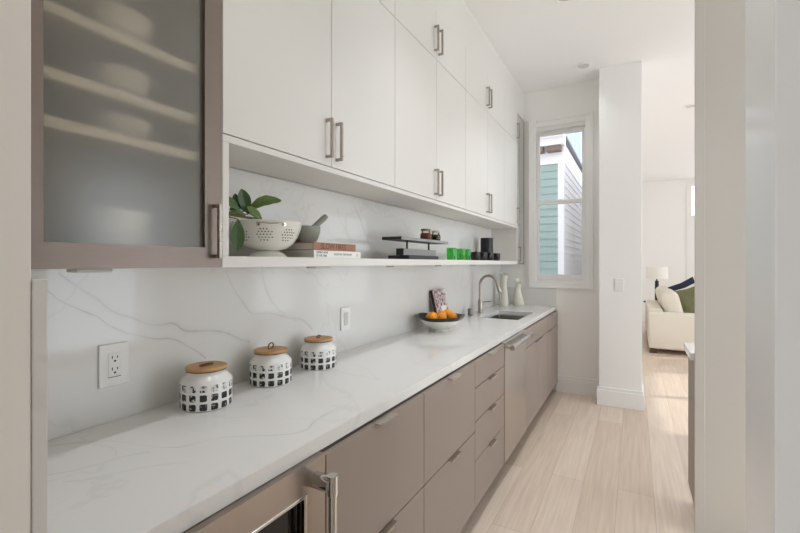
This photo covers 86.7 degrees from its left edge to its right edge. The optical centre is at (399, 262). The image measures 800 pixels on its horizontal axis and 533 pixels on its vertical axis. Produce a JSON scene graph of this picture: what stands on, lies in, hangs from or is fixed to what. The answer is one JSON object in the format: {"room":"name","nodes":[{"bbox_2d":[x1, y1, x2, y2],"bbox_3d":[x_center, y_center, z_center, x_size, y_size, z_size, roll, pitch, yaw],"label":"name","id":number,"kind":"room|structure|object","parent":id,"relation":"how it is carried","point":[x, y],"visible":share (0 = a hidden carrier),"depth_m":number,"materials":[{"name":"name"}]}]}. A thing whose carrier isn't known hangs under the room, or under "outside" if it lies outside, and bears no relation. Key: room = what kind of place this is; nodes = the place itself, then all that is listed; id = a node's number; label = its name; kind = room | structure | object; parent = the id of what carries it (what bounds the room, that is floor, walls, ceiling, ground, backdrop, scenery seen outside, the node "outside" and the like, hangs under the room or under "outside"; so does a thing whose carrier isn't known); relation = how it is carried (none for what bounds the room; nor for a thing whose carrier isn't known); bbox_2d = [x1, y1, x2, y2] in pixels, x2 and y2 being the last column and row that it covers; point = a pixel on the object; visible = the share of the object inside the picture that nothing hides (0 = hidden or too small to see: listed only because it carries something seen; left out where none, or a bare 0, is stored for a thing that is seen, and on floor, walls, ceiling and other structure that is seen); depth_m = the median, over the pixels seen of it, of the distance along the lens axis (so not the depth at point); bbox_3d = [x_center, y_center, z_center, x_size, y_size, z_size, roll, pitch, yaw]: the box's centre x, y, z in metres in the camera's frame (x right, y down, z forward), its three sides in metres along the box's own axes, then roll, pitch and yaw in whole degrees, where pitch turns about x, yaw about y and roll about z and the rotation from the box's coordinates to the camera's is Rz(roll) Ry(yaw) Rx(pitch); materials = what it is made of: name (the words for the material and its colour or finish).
{"room":"kitchen","nodes":[
{"label":"kitchen","id":0,"kind":"room"},
{"bbox_2d":[0,0,30,532],"bbox_3d":[0.629,-0.256,-0.102,7.600,3.271,0.150,0,0,29],"label":"wall","id":1,"kind":"structure","parent":0,"point":[15,15],"depth_m":0.58,"materials":[{"name":"white paint"}]},
{"bbox_2d":[31,278,46,532],"bbox_3d":[-0.782,0.402,0.752,0.620,0.757,0.018,0,0,29],"label":"side splash","id":2,"kind":"object","parent":1,"relation":"attached to","point":[38,286],"visible":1,"depth_m":0.60,"materials":[{"name":"white stone"}]},
{"bbox_2d":[229,189,280,250],"bbox_3d":[-0.511,-0.138,1.482,0.159,0.236,0.286,0,0,29],"label":"leafy sprig","id":3,"kind":"object","parent":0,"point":[242,201],"visible":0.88,"depth_m":1.47,"materials":[{"name":"green plant"}]},
{"bbox_2d":[48,167,490,440],"bbox_3d":[0.015,-0.256,2.982,0.140,3.271,4.673,0,0,29],"label":"wall","id":4,"kind":"structure","parent":0,"point":[230,167],"depth_m":2.02,"materials":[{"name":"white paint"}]},
{"bbox_2d":[31,0,221,269],"bbox_3d":[-0.769,-0.781,1.076,0.302,1.590,0.560,0,0,29],"label":"upper cabinet","id":5,"kind":"object","parent":4,"relation":"attached to","point":[126,95],"visible":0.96,"depth_m":1.03,"materials":[{"name":"grey glass"}]},
{"bbox_2d":[66,269,112,272],"bbox_3d":[-0.764,0.019,1.046,0.050,0.009,0.080,0,0,29],"label":"light","id":6,"kind":"object","parent":5,"relation":"attached to","point":[67,270],"visible":0.92,"depth_m":1.02,"materials":[{"name":"grey plastic"}]},
{"bbox_2d":[31,167,555,440],"bbox_3d":[0.316,0.052,2.741,0.618,0.828,4.522,0,0,29],"label":"backsplash","id":7,"kind":"structure","parent":4,"relation":"attached to","point":[171,319],"depth_m":1.68,"materials":[{"name":"white stone"}]},
{"bbox_2d":[98,341,128,388],"bbox_3d":[-0.841,0.299,1.248,0.009,0.124,0.082,0,0,29],"label":"wall outlet","id":8,"kind":"object","parent":7,"relation":"attached to","point":[113,359],"visible":1,"depth_m":1.24,"materials":[{"name":"white plastic"}]},
{"bbox_2d":[108,352,120,377],"bbox_3d":[-0.839,0.300,1.247,0.003,0.070,0.036,0,0,29],"label":"receptacle","id":9,"kind":"object","parent":8,"relation":"attached to","point":[114,358],"depth_m":1.25,"materials":[{"name":"white plastic"}]},
{"bbox_2d":[341,307,349,330],"bbox_3d":[-0.288,0.296,2.246,0.010,0.122,0.078,0,0,29],"label":"wall outlet","id":10,"kind":"object","parent":7,"relation":"attached to","point":[345,311],"visible":1,"depth_m":2.24,"materials":[{"name":"white plastic"}]},
{"bbox_2d":[222,0,394,186],"bbox_3d":[-0.388,-0.981,1.779,0.317,1.190,1.039,0,0,29],"label":"upper cabinet","id":11,"kind":"object","parent":4,"relation":"attached to","point":[310,80],"visible":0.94,"depth_m":1.63,"materials":[{"name":"white paint"}]},
{"bbox_2d":[217,134,517,267],"bbox_3d":[0.234,-0.186,2.921,0.270,0.400,3.639,0,0,29],"label":"open shelf","id":12,"kind":"object","parent":4,"relation":"attached to","point":[237,153],"visible":0.67,"depth_m":1.85,"materials":[{"name":"white paint"}]},
{"bbox_2d":[232,219,301,256],"bbox_3d":[-0.498,-0.086,1.597,0.256,0.131,0.253,0,0,29],"label":"colander","id":13,"kind":"object","parent":12,"relation":"on","point":[267,236],"visible":0.83,"depth_m":1.51,"materials":[{"name":"white ceramic"}]},
{"bbox_2d":[307,266,329,268],"bbox_3d":[-0.346,0.019,1.803,0.050,0.009,0.100,0,0,29],"label":"light","id":14,"kind":"object","parent":12,"relation":"attached to","point":[314,267],"visible":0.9,"depth_m":1.77,"materials":[{"name":"grey plastic"}]},
{"bbox_2d":[280,250,360,257],"bbox_3d":[-0.353,-0.035,1.853,0.218,0.030,0.322,0,0,29],"label":"book","id":15,"kind":"object","parent":12,"relation":"on","point":[295,253],"visible":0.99,"depth_m":1.73,"materials":[{"name":"white paper"}]},
{"bbox_2d":[278,242,355,251],"bbox_3d":[-0.365,-0.066,1.835,0.220,0.031,0.287,0,0,29],"label":"book","id":16,"kind":"object","parent":15,"relation":"on","point":[300,245],"visible":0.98,"depth_m":1.72,"materials":[{"name":"paper"}]},
{"bbox_2d":[295,225,320,242],"bbox_3d":[-0.399,-0.117,1.789,0.126,0.071,0.126,0,0,29],"label":"mortar","id":17,"kind":"object","parent":16,"relation":"on","point":[308,233],"visible":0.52,"depth_m":1.74,"materials":[{"name":"grey stone"}]},
{"bbox_2d":[312,214,327,225],"bbox_3d":[-0.366,-0.159,1.830,0.120,0.108,0.028,0,0,-39],"label":"pestle","id":18,"kind":"object","parent":17,"relation":"in","point":[322,219],"visible":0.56,"depth_m":1.84,"materials":[{"name":"grey stone"}]},
{"bbox_2d":[382,236,447,259],"bbox_3d":[0.102,-0.081,2.586,0.145,0.122,0.655,0,0,29],"label":"tiered stand","id":19,"kind":"object","parent":12,"relation":"on","point":[401,253],"visible":0.93,"depth_m":2.44,"materials":[{"name":"grey metal"}]},
{"bbox_2d":[420,229,431,239],"bbox_3d":[0.162,-0.178,2.659,0.072,0.070,0.072,0,0,29],"label":"spice jar","id":20,"kind":"object","parent":19,"relation":"on","point":[422,235],"visible":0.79,"depth_m":2.63,"materials":[{"name":"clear glass"}]},
{"bbox_2d":[431,230,440,240],"bbox_3d":[0.234,-0.177,2.779,0.064,0.068,0.064,0,0,29],"label":"spice jar","id":21,"kind":"object","parent":19,"relation":"on","point":[434,236],"visible":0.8,"depth_m":2.75,"materials":[{"name":"clear glass"}]},
{"bbox_2d":[446,248,455,259],"bbox_3d":[0.358,-0.062,2.962,0.068,0.084,0.068,0,0,29],"label":"tumbler","id":22,"kind":"object","parent":12,"relation":"on","point":[451,252],"visible":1,"depth_m":2.93,"materials":[{"name":"green glass"}]},
{"bbox_2d":[456,249,464,259],"bbox_3d":[0.448,-0.062,3.123,0.068,0.084,0.068,0,0,29],"label":"tumbler","id":23,"kind":"object","parent":12,"relation":"on","point":[460,253],"visible":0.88,"depth_m":3.09,"materials":[{"name":"green glass"}]},
{"bbox_2d":[465,249,470,259],"bbox_3d":[0.509,-0.062,3.255,0.068,0.084,0.068,0,0,29],"label":"tumbler","id":24,"kind":"object","parent":12,"relation":"on","point":[467,251],"visible":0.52,"depth_m":3.22,"materials":[{"name":"green glass"}]},
{"bbox_2d":[471,252,479,259],"bbox_3d":[0.608,-0.054,3.423,0.080,0.068,0.080,0,0,29],"label":"cup","id":25,"kind":"object","parent":12,"relation":"on","point":[474,255],"visible":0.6,"depth_m":3.39,"materials":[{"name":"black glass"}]},
{"bbox_2d":[480,252,486,259],"bbox_3d":[0.695,-0.054,3.581,0.080,0.068,0.080,0,0,29],"label":"cup","id":26,"kind":"object","parent":12,"relation":"on","point":[483,255],"visible":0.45,"depth_m":3.54,"materials":[{"name":"black ceramic"}]},
{"bbox_2d":[480,238,492,252],"bbox_3d":[0.829,-0.128,4.050,0.118,0.216,0.118,0,0,29],"label":"utensil crock","id":27,"kind":"object","parent":12,"relation":"on","point":[486,244],"visible":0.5,"depth_m":4.00,"materials":[{"name":"black ceramic"}]},
{"bbox_2d":[487,253,493,260],"bbox_3d":[0.787,-0.054,3.747,0.080,0.068,0.080,0,0,29],"label":"cup","id":28,"kind":"object","parent":12,"relation":"on","point":[490,256],"visible":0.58,"depth_m":3.71,"materials":[{"name":"black ceramic"}]},
{"bbox_2d":[493,253,499,260],"bbox_3d":[0.889,-0.054,3.931,0.080,0.068,0.080,0,0,29],"label":"cup","id":29,"kind":"object","parent":12,"relation":"on","point":[496,255],"visible":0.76,"depth_m":3.90,"materials":[{"name":"black ceramic"}]},
{"bbox_2d":[394,0,465,208],"bbox_3d":[0.116,-0.981,2.689,0.317,1.190,1.039,0,0,29],"label":"upper cabinet","id":30,"kind":"object","parent":4,"relation":"attached to","point":[430,58],"visible":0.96,"depth_m":2.53,"materials":[{"name":"white paint"}]},
{"bbox_2d":[430,0,523,119],"bbox_3d":[0.164,-1.734,2.814,0.282,0.312,4.542,0,0,29],"label":"trim","id":31,"kind":"structure","parent":4,"relation":"attached to","point":[456,13],"depth_m":3.39,"materials":[{"name":"white paint"}]},
{"bbox_2d":[464,48,503,221],"bbox_3d":[0.619,-0.981,3.599,0.317,1.190,1.039,0,0,29],"label":"upper cabinet","id":32,"kind":"object","parent":4,"relation":"attached to","point":[484,100],"visible":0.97,"depth_m":3.42,"materials":[{"name":"white paint"}]},
{"bbox_2d":[504,96,519,225],"bbox_3d":[0.997,-0.981,4.282,0.317,1.190,0.519,0,0,29],"label":"upper cabinet","id":33,"kind":"object","parent":4,"relation":"attached to","point":[510,114],"visible":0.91,"depth_m":4.20,"materials":[{"name":"white paint"}]},
{"bbox_2d":[517,113,523,263],"bbox_3d":[1.203,-0.781,4.640,0.302,1.590,0.308,0,0,29],"label":"upper cabinet","id":34,"kind":"object","parent":4,"relation":"attached to","point":[520,141],"visible":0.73,"depth_m":4.57,"materials":[{"name":"white paint"}]},
{"bbox_2d":[501,79,598,390],"bbox_3d":[1.644,-0.256,4.671,1.075,3.271,0.140,0,0,29],"label":"wall","id":35,"kind":"structure","parent":0,"point":[578,309],"depth_m":4.49,"materials":[{"name":"white paint"}]},
{"bbox_2d":[529,111,592,289],"bbox_3d":[1.741,-0.646,4.587,0.650,1.843,0.154,0,0,29],"label":"window","id":36,"kind":"structure","parent":35,"relation":"in","point":[586,128],"depth_m":4.56,"materials":[{"name":"white wood"}]},
{"bbox_2d":[556,375,598,396],"bbox_3d":[1.861,1.294,4.460,0.416,0.172,0.018,0,0,29],"label":"baseboard","id":37,"kind":"structure","parent":35,"relation":"attached to","point":[566,384],"depth_m":4.45,"materials":[{"name":"white wood"}]},
{"bbox_2d":[566,132,581,162],"bbox_3d":[6.183,-2.870,14.276,3.400,8.500,3.030,0,0,29],"label":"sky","id":38,"kind":"structure","parent":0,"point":[575,139],"depth_m":12.99,"materials":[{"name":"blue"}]},
{"bbox_2d":[460,322,694,532],"bbox_3d":[2.582,1.430,3.429,7.600,0.100,14.900,0,0,29],"label":"floor","id":39,"kind":"structure","parent":0,"point":[580,465],"depth_m":2.83,"materials":[{"name":"brown wood"}]},
{"bbox_2d":[182,451,337,532],"bbox_3d":[-0.585,0.943,1.002,0.694,0.874,0.596,0,0,29],"label":"wine fridge","id":40,"kind":"object","parent":39,"relation":"on","point":[293,501],"visible":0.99,"depth_m":1.01,"materials":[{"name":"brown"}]},
{"bbox_2d":[320,392,423,532],"bbox_3d":[-0.315,0.942,1.544,0.642,0.876,0.603,0,0,29],"label":"base cabinet","id":41,"kind":"object","parent":39,"relation":"on","point":[379,464],"visible":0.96,"depth_m":1.39,"materials":[{"name":"brown wood"}]},
{"bbox_2d":[419,361,474,532],"bbox_3d":[-0.022,0.942,2.073,0.642,0.876,0.606,0,0,29],"label":"base cabinet","id":42,"kind":"object","parent":39,"relation":"on","point":[449,402],"visible":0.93,"depth_m":1.89,"materials":[{"name":"brown wood"}]},
{"bbox_2d":[471,343,503,507],"bbox_3d":[0.261,0.942,2.585,0.642,0.876,0.562,0,0,29],"label":"base cabinet","id":43,"kind":"object","parent":39,"relation":"on","point":[489,366],"visible":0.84,"depth_m":2.40,"materials":[{"name":"brown wood"}]},
{"bbox_2d":[501,330,533,462],"bbox_3d":[0.564,0.943,3.088,0.685,0.874,0.606,0,0,29],"label":"dishwasher","id":44,"kind":"object","parent":39,"relation":"on","point":[515,345],"visible":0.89,"depth_m":2.90,"materials":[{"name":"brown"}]},
{"bbox_2d":[523,317,546,429],"bbox_3d":[0.914,0.942,3.765,0.642,0.876,0.913,0,0,29],"label":"base cabinet","id":45,"kind":"object","parent":39,"relation":"on","point":[536,346],"visible":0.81,"depth_m":3.57,"materials":[{"name":"brown wood"}]},
{"bbox_2d":[47,304,555,532],"bbox_3d":[0.319,0.485,2.730,0.604,0.038,4.507,0,0,29],"label":"countertop","id":46,"kind":"structure","parent":45,"relation":"on","point":[168,468],"depth_m":1.14,"materials":[{"name":"white stone"}]},
{"bbox_2d":[179,361,231,411],"bbox_3d":[-0.635,0.398,1.393,0.158,0.136,0.158,0,0,29],"label":"canister","id":47,"kind":"object","parent":46,"relation":"on","point":[206,386],"visible":1,"depth_m":1.33,"materials":[{"name":"white ceramic"}]},
{"bbox_2d":[249,342,291,387],"bbox_3d":[-0.504,0.387,1.656,0.158,0.157,0.158,0,0,29],"label":"canister","id":48,"kind":"object","parent":46,"relation":"on","point":[270,366],"visible":1,"depth_m":1.60,"materials":[{"name":"white ceramic"}]},
{"bbox_2d":[300,335,335,370],"bbox_3d":[-0.365,0.394,1.901,0.158,0.143,0.158,0,0,29],"label":"canister","id":49,"kind":"object","parent":46,"relation":"on","point":[318,353],"visible":1,"depth_m":1.84,"materials":[{"name":"white ceramic"}]},
{"bbox_2d":[429,288,447,312],"bbox_3d":[0.307,0.333,3.241,0.087,0.264,0.220,0,0,29],"label":"cookbook","id":50,"kind":"object","parent":46,"relation":"on","point":[438,298],"visible":0.59,"depth_m":3.21,"materials":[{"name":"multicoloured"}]},
{"bbox_2d":[417,313,464,331],"bbox_3d":[0.279,0.408,2.919,0.330,0.115,0.330,0,0,29],"label":"fruit bowl","id":51,"kind":"object","parent":46,"relation":"on","point":[437,325],"visible":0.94,"depth_m":2.82,"materials":[{"name":"white ceramic"}]},
{"bbox_2d":[427,312,437,318],"bbox_3d":[0.216,0.362,2.833,0.068,0.069,0.069,0,0,29],"label":"orange","id":52,"kind":"object","parent":51,"relation":"in","point":[432,315],"visible":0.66,"depth_m":2.81,"materials":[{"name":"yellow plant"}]},
{"bbox_2d":[437,313,446,318],"bbox_3d":[0.284,0.375,2.873,0.071,0.071,0.070,0,0,29],"label":"orange","id":53,"kind":"object","parent":51,"relation":"in","point":[440,315],"visible":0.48,"depth_m":2.85,"materials":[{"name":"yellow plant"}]},
{"bbox_2d":[444,309,451,317],"bbox_3d":[0.339,0.362,3.014,0.067,0.070,0.070,0,0,29],"label":"orange","id":54,"kind":"object","parent":51,"relation":"in","point":[448,311],"visible":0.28,"depth_m":2.99,"materials":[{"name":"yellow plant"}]},
{"bbox_2d":[448,313,456,317],"bbox_3d":[0.364,0.376,2.926,0.063,0.066,0.066,0,0,29],"label":"orange","id":55,"kind":"object","parent":51,"relation":"in","point":[451,315],"visible":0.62,"depth_m":2.90,"materials":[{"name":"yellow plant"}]},
{"bbox_2d":[468,308,471,315],"bbox_3d":[0.623,0.435,3.770,0.048,0.062,0.048,0,0,29],"label":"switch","id":56,"kind":"object","parent":46,"relation":"on","point":[469,309],"visible":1,"depth_m":3.75,"materials":[{"name":"silver metal"}]},
{"bbox_2d":[477,274,501,312],"bbox_3d":[0.835,0.286,3.937,0.228,0.359,0.092,0,0,29],"label":"faucet","id":57,"kind":"object","parent":46,"relation":"on","point":[480,301],"visible":1,"depth_m":3.94,"materials":[{"name":"silver metal"}]},
{"bbox_2d":[499,272,508,306],"bbox_3d":[1.113,0.282,4.544,0.096,0.368,0.096,0,0,29],"label":"vase","id":58,"kind":"object","parent":46,"relation":"on","point":[503,302],"visible":0.98,"depth_m":4.51,"materials":[{"name":"beige ceramic"}]},
{"bbox_2d":[490,314,524,319],"bbox_3d":[0.964,0.615,3.804,0.375,0.220,0.650,0,0,29],"label":"sink","id":59,"kind":"object","parent":46,"relation":"in","point":[499,316],"visible":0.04,"depth_m":4.10,"materials":[{"name":"silver metal"}]},
{"bbox_2d":[513,278,523,305],"bbox_3d":[1.300,0.317,4.638,0.115,0.298,0.114,0,0,29],"label":"vase","id":60,"kind":"object","parent":46,"relation":"on","point":[517,297],"visible":1,"depth_m":4.60,"materials":[{"name":"beige ceramic"}]},
{"bbox_2d":[545,310,557,396],"bbox_3d":[1.280,0.942,4.428,0.642,0.876,0.600,0,0,29],"label":"base cabinet","id":61,"kind":"object","parent":39,"relation":"on","point":[552,318],"visible":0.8,"depth_m":4.26,"materials":[{"name":"brown wood"}]},
{"bbox_2d":[645,285,694,352],"bbox_3d":[4.789,0.905,7.253,0.980,0.951,2.270,0,0,29],"label":"sofa","id":62,"kind":"object","parent":39,"relation":"on","point":[668,327],"visible":0.73,"depth_m":6.43,"materials":[{"name":"beige fabric"}]},
{"bbox_2d":[655,285,667,309],"bbox_3d":[4.847,0.660,7.741,0.301,0.462,0.900,0,0,29],"label":"cushion","id":63,"kind":"object","parent":62,"relation":"on","point":[659,288],"depth_m":7.51,"materials":[{"name":"beige fabric"}]},
{"bbox_2d":[659,289,683,312],"bbox_3d":[4.414,0.670,6.918,0.301,0.462,0.900,0,0,29],"label":"cushion","id":64,"kind":"object","parent":62,"relation":"on","point":[669,299],"depth_m":6.55,"materials":[{"name":"beige fabric"}]},
{"bbox_2d":[668,277,694,290],"bbox_3d":[4.912,0.545,7.248,0.623,0.616,0.192,0,0,-3],"label":"throw pillow","id":65,"kind":"object","parent":62,"relation":"on","point":[690,281],"visible":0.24,"depth_m":7.24,"materials":[{"name":"blue fabric"}]},
{"bbox_2d":[674,286,694,312],"bbox_3d":[4.630,0.605,6.718,0.527,0.511,0.201,0,0,-5],"label":"throw pillow","id":66,"kind":"object","parent":62,"relation":"on","point":[686,296],"visible":0.47,"depth_m":6.67,"materials":[{"name":"green fabric"}]},
{"bbox_2d":[676,283,694,290],"bbox_3d":[4.785,0.590,6.976,0.531,0.522,0.181,0,0,-6],"label":"throw pillow","id":67,"kind":"object","parent":62,"relation":"on","point":[692,285],"visible":0.07,"depth_m":7.00,"materials":[{"name":"beige fabric"}]},
{"bbox_2d":[684,342,694,507],"bbox_3d":[1.887,0.923,2.171,0.698,0.914,0.334,0,0,29],"label":"base cabinet","id":68,"kind":"object","parent":39,"relation":"on","point":[689,348],"visible":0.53,"depth_m":2.31,"materials":[{"name":"brown paint"}]},
{"bbox_2d":[684,342,694,360],"bbox_3d":[1.887,0.485,2.171,0.698,0.038,0.334,0,0,29],"label":"countertop","id":69,"kind":"structure","parent":68,"relation":"on","point":[689,348],"depth_m":2.31,"materials":[{"name":"white stone"}]},
{"bbox_3d":[5.263,1.085,8.688,0.490,0.590,0.490,0,0,29],"label":"side table","id":70,"kind":"object","parent":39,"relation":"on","visible":0},
{"bbox_2d":[645,267,668,300],"bbox_3d":[5.263,0.437,8.688,0.410,0.705,0.410,0,0,29],"label":"table lamp","id":71,"kind":"object","parent":70,"relation":"on","point":[656,273],"visible":0.73,"depth_m":8.54,"materials":[{"name":"black"}]},
{"bbox_2d":[464,0,694,182],"bbox_3d":[2.582,-1.941,3.429,7.600,0.100,14.900,0,0,29],"label":"ceiling","id":72,"kind":"structure","parent":0,"point":[541,43],"depth_m":3.74,"materials":[{"name":"white paint"}]},
{"bbox_2d":[554,0,571,3],"bbox_3d":[1.173,-1.886,3.008,0.152,0.010,0.152,0,0,29],"label":"recessed light","id":73,"kind":"object","parent":72,"relation":"in","point":[556,1],"visible":1,"depth_m":3.06,"materials":[{"name":"white"}]},
{"bbox_2d":[574,62,591,69],"bbox_3d":[1.754,-1.886,4.063,0.152,0.010,0.152,0,0,29],"label":"recessed light","id":74,"kind":"object","parent":72,"relation":"in","point":[583,65],"visible":1,"depth_m":4.05,"materials":[{"name":"white"}]},
{"bbox_2d":[683,104,694,108],"bbox_3d":[3.502,-1.886,5.112,0.152,0.010,0.152,0,0,29],"label":"recessed light","id":75,"kind":"object","parent":72,"relation":"in","point":[689,106],"visible":0.83,"depth_m":5.12,"materials":[{"name":"white"}]},
{"bbox_2d":[599,61,641,391],"bbox_3d":[2.196,-0.256,4.221,0.365,3.271,0.392,0,0,29],"label":"wall column","id":76,"kind":"structure","parent":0,"point":[620,86],"depth_m":4.04,"materials":[{"name":"white paint"}]},
{"bbox_2d":[615,278,623,290],"bbox_3d":[2.093,0.210,4.048,0.078,0.122,0.010,0,0,29],"label":"light switch","id":77,"kind":"object","parent":76,"relation":"attached to","point":[619,282],"visible":1,"depth_m":4.04,"materials":[{"name":"white plastic"}]},
{"bbox_2d":[597,382,643,410],"bbox_3d":[2.191,1.291,4.213,0.401,0.178,0.412,0,0,29],"label":"baseboard","id":78,"kind":"structure","parent":76,"relation":"attached to","point":[606,396],"depth_m":4.03,"materials":[{"name":"white wood"}]},
{"bbox_2d":[642,178,694,313],"bbox_3d":[7.263,-0.256,9.204,4.400,3.271,0.140,0,0,29],"label":"wall","id":79,"kind":"structure","parent":0,"point":[663,202],"depth_m":9.79,"materials":[{"name":"white paint"}]},
{"bbox_2d":[686,181,694,280],"bbox_3d":[7.376,-0.220,9.079,2.080,3.200,0.090,0,0,29],"label":"window","id":80,"kind":"structure","parent":79,"relation":"in","point":[690,219],"depth_m":9.51,"materials":[{"name":"white"}]},
{"bbox_2d":[695,0,745,532],"bbox_3d":[1.807,-0.255,2.007,0.680,3.270,0.026,0,0,29],"label":"wall","id":81,"kind":"structure","parent":0,"point":[720,25],"depth_m":2.12,"materials":[{"name":"white paint"}]},
{"bbox_2d":[746,0,799,532],"bbox_3d":[0.224,0.255,0.176,0.118,2.250,0.056,0,0,29],"label":"trim","id":82,"kind":"structure","parent":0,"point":[772,26],"depth_m":0.18,"materials":[{"name":"white paint"}]},
{"label":"outside","id":83,"kind":"structure","parent":0,"visible":0},
{"bbox_3d":[2.368,1.590,14.095,8.500,0.180,17.040,0,0,29],"label":"ground","id":84,"kind":"structure","parent":83,"visible":0},
{"bbox_2d":[540,134,581,274],"bbox_3d":[2.412,-0.340,9.008,2.670,3.440,5.900,0,0,29],"label":"house","id":85,"kind":"structure","parent":84,"relation":"on","point":[560,165],"depth_m":6.70,"materials":[{"name":"teal paint"}]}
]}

